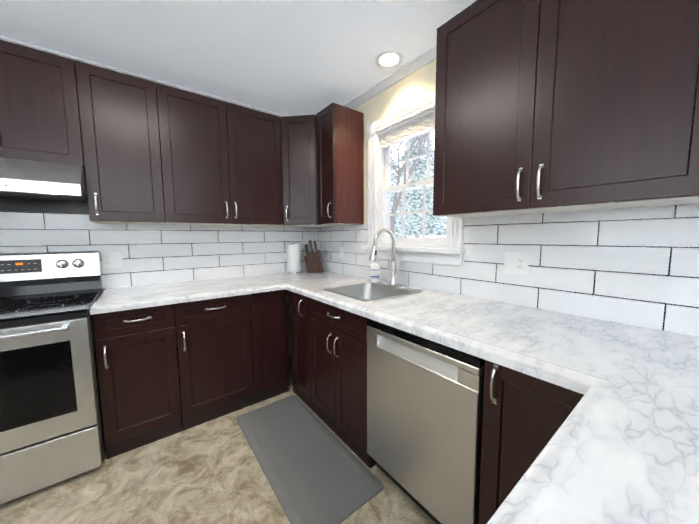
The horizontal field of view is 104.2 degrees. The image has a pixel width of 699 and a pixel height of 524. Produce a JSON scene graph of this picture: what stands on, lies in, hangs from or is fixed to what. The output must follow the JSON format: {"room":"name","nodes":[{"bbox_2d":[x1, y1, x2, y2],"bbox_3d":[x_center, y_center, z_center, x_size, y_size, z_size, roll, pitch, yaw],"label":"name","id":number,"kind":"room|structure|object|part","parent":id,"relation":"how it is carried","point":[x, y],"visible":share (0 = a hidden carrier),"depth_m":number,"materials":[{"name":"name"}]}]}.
{"room":"kitchen","nodes":[
{"label":"kitchen","id":0,"kind":"room"},
{"bbox_2d":[0,355,435,523],"bbox_3d":[-0.175,1.382,-0.571,4.600,0.080,6.500,-4,7,-37],"label":"floor","id":1,"kind":"structure","parent":0,"point":[210,472],"depth_m":1.38,"materials":[{"name":"tile"}]},
{"bbox_2d":[0,251,105,504],"bbox_3d":[-1.868,0.563,1.482,0.759,1.192,0.773,-4,7,-37],"label":"range","id":2,"kind":"object","parent":1,"relation":"on","point":[51,428],"visible":1,"depth_m":1.39,"materials":[{"name":"grey metal"}]},
{"bbox_2d":[92,304,181,458],"bbox_3d":[-1.440,0.683,1.883,0.377,0.873,0.678,-4,7,-37],"label":"base cabinet","id":3,"kind":"object","parent":1,"relation":"on","point":[137,366],"visible":0.98,"depth_m":1.63,"materials":[{"name":"brown wood"}]},
{"bbox_2d":[174,294,253,430],"bbox_3d":[-1.101,0.657,2.140,0.468,0.873,0.678,-4,7,-37],"label":"base cabinet","id":4,"kind":"object","parent":1,"relation":"on","point":[214,352],"visible":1,"depth_m":1.89,"materials":[{"name":"brown wood"}]},
{"bbox_2d":[250,289,288,403],"bbox_3d":[-0.807,0.633,2.385,0.290,0.873,0.647,-4,7,-37],"label":"base cabinet","id":5,"kind":"object","parent":1,"relation":"on","point":[268,313],"visible":0.73,"depth_m":2.13,"materials":[{"name":"brown wood"}]},
{"bbox_2d":[290,291,313,411],"bbox_3d":[-0.134,0.639,2.272,0.698,0.873,0.347,-4,7,-37],"label":"base cabinet","id":6,"kind":"object","parent":1,"relation":"on","point":[300,339],"visible":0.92,"depth_m":2.06,"materials":[{"name":"brown wood"}]},
{"bbox_2d":[236,395,383,523],"bbox_3d":[-0.314,1.127,1.667,0.469,0.015,1.045,-4,7,-37],"label":"rug","id":7,"kind":"object","parent":1,"relation":"on","point":[315,469],"visible":1,"depth_m":1.52,"materials":[{"name":"grey rubber"}]},
{"bbox_2d":[309,298,376,467],"bbox_3d":[0.160,0.672,1.889,0.698,0.873,0.613,-4,7,-37],"label":"base cabinet","id":8,"kind":"object","parent":1,"relation":"on","point":[338,345],"visible":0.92,"depth_m":1.65,"materials":[{"name":"brown wood"}]},
{"bbox_2d":[367,319,484,523],"bbox_3d":[0.539,0.718,1.411,0.678,0.866,0.594,-4,7,-37],"label":"dishwasher","id":9,"kind":"object","parent":1,"relation":"on","point":[424,416],"visible":0.44,"depth_m":1.13,"materials":[{"name":"silver metal"}]},
{"bbox_2d":[478,360,583,523],"bbox_3d":[0.814,0.747,1.038,0.698,0.873,0.314,-4,7,-37],"label":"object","id":10,"kind":"structure","parent":1,"relation":"on","point":[525,416],"depth_m":0.88,"materials":[{"name":"brown wood"}]},
{"bbox_3d":[0.044,0.860,-0.120,1.995,0.873,0.658,-4,7,-37],"label":"base cabinet","id":11,"kind":"object","parent":1,"relation":"on","visible":0},
{"bbox_2d":[90,274,281,314],"bbox_3d":[-1.160,0.206,2.057,1.100,0.040,0.678,-4,7,-37],"label":"countertop","id":12,"kind":"structure","parent":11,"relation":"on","point":[142,292],"depth_m":1.89,"materials":[{"name":"stone"}]},
{"bbox_2d":[266,270,698,405],"bbox_3d":[0.330,0.238,1.607,0.718,0.040,3.206,-4,7,-37],"label":"countertop","id":13,"kind":"structure","parent":11,"relation":"on","point":[633,355],"depth_m":1.00,"materials":[{"name":"stone"}]},
{"bbox_2d":[287,240,300,273],"bbox_3d":[-0.571,-0.054,2.786,0.148,0.334,0.148,-4,7,-37],"label":"paper towel holder","id":14,"kind":"object","parent":13,"relation":"on","point":[293,258],"visible":1,"depth_m":2.73,"materials":[{"name":"white paper"}]},
{"bbox_2d":[304,240,323,272],"bbox_3d":[-0.368,-0.060,2.820,0.192,0.336,0.100,-1,5,-1],"label":"knife block","id":15,"kind":"object","parent":13,"relation":"on","point":[313,261],"visible":1,"depth_m":2.78,"materials":[{"name":"brown wood"}]},
{"bbox_2d":[323,282,422,301],"bbox_3d":[0.156,0.274,1.878,0.505,0.169,0.515,-4,7,-37],"label":"sink","id":16,"kind":"object","parent":13,"relation":"in","point":[370,292],"visible":0.25,"depth_m":2.03,"materials":[{"name":"silver metal"}]},
{"bbox_2d":[370,263,379,282],"bbox_3d":[0.199,0.086,2.138,0.073,0.155,0.058,-4,7,-37],"label":"soap bottle","id":17,"kind":"object","parent":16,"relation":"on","point":[374,272],"visible":1,"depth_m":2.12,"materials":[{"name":"white plastic"}]},
{"bbox_2d":[369,228,413,289],"bbox_3d":[0.263,-0.024,1.891,0.257,0.420,0.305,-4,7,-37],"label":"faucet","id":18,"kind":"object","parent":13,"relation":"on","point":[393,274],"visible":1,"depth_m":1.96,"materials":[{"name":"silver metal"}]},
{"bbox_2d":[487,370,698,523],"bbox_3d":[0.021,0.408,-0.200,1.980,0.040,0.700,-4,7,-37],"label":"countertop","id":19,"kind":"structure","parent":11,"relation":"on","point":[635,459],"depth_m":0.43,"materials":[{"name":"stone"}]},
{"bbox_2d":[94,275,696,523],"bbox_3d":[-0.453,0.277,1.009,2.687,0.002,3.199,-4,7,-37],"label":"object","id":20,"kind":"structure","parent":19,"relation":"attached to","point":[529,506],"depth_m":0.48,"materials":[{"name":"stone"}]},
{"bbox_2d":[0,0,476,115],"bbox_3d":[-0.192,-1.172,-0.808,4.600,0.100,6.500,-4,7,-37],"label":"ceiling","id":21,"kind":"structure","parent":0,"point":[295,57],"depth_m":1.64,"materials":[{"name":"white paint"}]},
{"bbox_2d":[375,51,402,68],"bbox_3d":[0.268,-1.367,1.843,0.184,0.008,0.184,-4,7,-37],"label":"recessed light","id":22,"kind":"object","parent":21,"relation":"in","point":[389,59],"visible":1,"depth_m":1.84,"materials":[{"name":"white paint"}]},
{"bbox_2d":[286,245,317,355],"bbox_3d":[-2.118,-0.112,1.827,4.600,2.475,0.150,-4,7,-37],"label":"wall","id":23,"kind":"structure","parent":0,"point":[289,322],"depth_m":2.93,"materials":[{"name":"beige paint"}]},
{"bbox_2d":[0,40,84,167],"bbox_3d":[-2.009,-0.873,1.515,0.756,0.616,0.351,-4,7,-37],"label":"upper cabinet","id":24,"kind":"object","parent":23,"relation":"attached to","point":[39,113],"visible":0.78,"depth_m":1.53,"materials":[{"name":"brown wood"}]},
{"bbox_2d":[0,157,88,213],"bbox_3d":[-1.958,-0.429,1.494,0.750,0.262,0.505,-4,7,-37],"label":"range hood","id":25,"kind":"object","parent":24,"relation":"attached to","point":[35,186],"visible":0.9,"depth_m":1.52,"materials":[{"name":"silver metal"}]},
{"bbox_2d":[75,60,164,223],"bbox_3d":[-1.551,-0.747,1.878,0.390,0.941,0.351,-4,7,-37],"label":"upper cabinet","id":26,"kind":"object","parent":23,"relation":"attached to","point":[118,111],"visible":1,"depth_m":1.76,"materials":[{"name":"brown wood"}]},
{"bbox_2d":[0,36,283,116],"bbox_3d":[-2.092,-1.309,1.613,4.230,0.052,0.052,-4,7,-37],"label":"crown molding","id":27,"kind":"structure","parent":23,"relation":"attached to","point":[1,37],"depth_m":1.95,"materials":[{"name":"white paint"}]},
{"bbox_2d":[0,211,317,290],"bbox_3d":[-1.634,-0.193,2.092,3.200,0.862,0.006,-4,7,-37],"label":"wall tile","id":28,"kind":"structure","parent":23,"relation":"attached to","point":[160,253],"depth_m":2.19,"materials":[{"name":"white tile"}]},
{"bbox_2d":[101,252,122,268],"bbox_3d":[-1.751,-0.013,2.005,0.116,0.120,0.014,-4,7,-37],"label":"outlet","id":29,"kind":"object","parent":28,"relation":"attached to","point":[111,259],"visible":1,"depth_m":2.01,"materials":[{"name":"white plastic"}]},
{"bbox_2d":[156,83,282,225],"bbox_3d":[-1.042,-0.786,2.266,0.886,0.941,0.351,-4,7,-37],"label":"upper cabinet","id":30,"kind":"object","parent":23,"relation":"attached to","point":[221,163],"visible":1,"depth_m":2.11,"materials":[{"name":"brown wood"}]},
{"bbox_2d":[278,114,342,226],"bbox_3d":[-0.416,-0.823,2.625,0.538,0.941,0.538,-4,7,-37],"label":"upper cabinet","id":31,"kind":"object","parent":23,"relation":"attached to","point":[299,166],"visible":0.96,"depth_m":2.40,"materials":[{"name":"brown wood"}]},
{"bbox_2d":[353,59,464,258],"bbox_3d":[1.631,-0.022,0.603,0.150,2.475,6.356,-4,7,-37],"label":"wall","id":32,"kind":"structure","parent":0,"point":[417,85],"depth_m":2.05,"materials":[{"name":"beige paint"}]},
{"bbox_2d":[316,102,363,224],"bbox_3d":[-0.097,-0.801,2.363,0.351,0.941,0.262,-4,7,-37],"label":"upper cabinet","id":33,"kind":"object","parent":32,"relation":"attached to","point":[340,158],"visible":1,"depth_m":2.27,"materials":[{"name":"brown wood"}]},
{"bbox_2d":[342,43,436,108],"bbox_3d":[1.495,-1.227,0.487,0.059,0.052,6.206,-4,7,-37],"label":"crown molding","id":34,"kind":"structure","parent":32,"relation":"attached to","point":[424,58],"depth_m":1.99,"materials":[{"name":"white paint"}]},
{"bbox_2d":[362,246,465,265],"bbox_3d":[0.432,-0.059,2.034,0.118,0.108,0.917,-4,7,-37],"label":"window sill","id":35,"kind":"structure","parent":32,"relation":"attached to","point":[449,256],"depth_m":1.89,"materials":[{"name":"white paint"}]},
{"bbox_2d":[367,92,464,248],"bbox_3d":[0.481,-0.620,2.023,0.186,1.007,0.887,-4,7,-37],"label":"window","id":36,"kind":"structure","parent":32,"relation":"in","point":[378,218],"depth_m":2.11,"materials":[{"name":"white paint"}]},
{"bbox_2d":[376,112,434,209],"bbox_3d":[0.446,-0.710,2.000,0.050,0.603,0.676,-4,7,-37],"label":"window blind","id":37,"kind":"object","parent":36,"relation":"attached to","point":[417,127],"visible":0.65,"depth_m":1.99,"materials":[{"name":"white fabric"}]},
{"bbox_3d":[0.496,-0.579,2.037,0.040,0.788,0.579,-4,7,-37],"label":"glass","id":38,"kind":"part","parent":36,"relation":"part of","materials":[{"name":"clear glass"}]},
{"bbox_2d":[317,204,698,336],"bbox_3d":[0.736,-0.003,1.651,0.006,0.535,3.600,-4,7,-37],"label":"tile","id":39,"kind":"structure","parent":32,"relation":"attached to","point":[637,266],"depth_m":1.24,"materials":[{"name":"white tile"}]},
{"bbox_2d":[340,247,344,258],"bbox_3d":[-0.074,-0.092,2.692,0.009,0.118,0.072,-4,7,-37],"label":"light switch","id":40,"kind":"object","parent":39,"relation":"attached to","point":[341,252],"visible":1,"depth_m":2.69,"materials":[{"name":"white plastic"}]},
{"bbox_2d":[504,251,528,274],"bbox_3d":[0.882,0.006,1.443,0.014,0.120,0.116,-4,7,-37],"label":"outlet","id":41,"kind":"object","parent":39,"relation":"attached to","point":[515,262],"visible":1,"depth_m":1.44,"materials":[{"name":"white plastic"}]},
{"bbox_2d":[433,0,698,217],"bbox_3d":[0.839,-0.694,1.146,0.351,0.941,0.918,-4,7,-37],"label":"upper cabinet","id":42,"kind":"object","parent":32,"relation":"attached to","point":[547,106],"visible":1,"depth_m":1.00,"materials":[{"name":"brown wood"}]},
{"label":"outside","id":43,"kind":"structure","parent":0,"visible":0},
{"bbox_2d":[391,130,445,236],"bbox_3d":[11.039,-25.302,47.551,85.000,56.000,100.000,-4,7,-37],"label":"sky","id":44,"kind":"structure","parent":43,"point":[394,150],"depth_m":48.52,"materials":[{"name":"white"}]},
{"bbox_3d":[6.038,-1.042,28.142,39.400,0.150,48.000,-4,7,-37],"label":"snow","id":45,"kind":"object","parent":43,"visible":0},
{"bbox_2d":[390,133,445,237],"bbox_3d":[2.571,-5.183,15.878,13.760,10.511,12.810,-4,7,-37],"label":"pines","id":46,"kind":"object","parent":45,"relation":"on","point":[436,225],"depth_m":13.54,"materials":[{"name":"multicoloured plant"}]}
]}

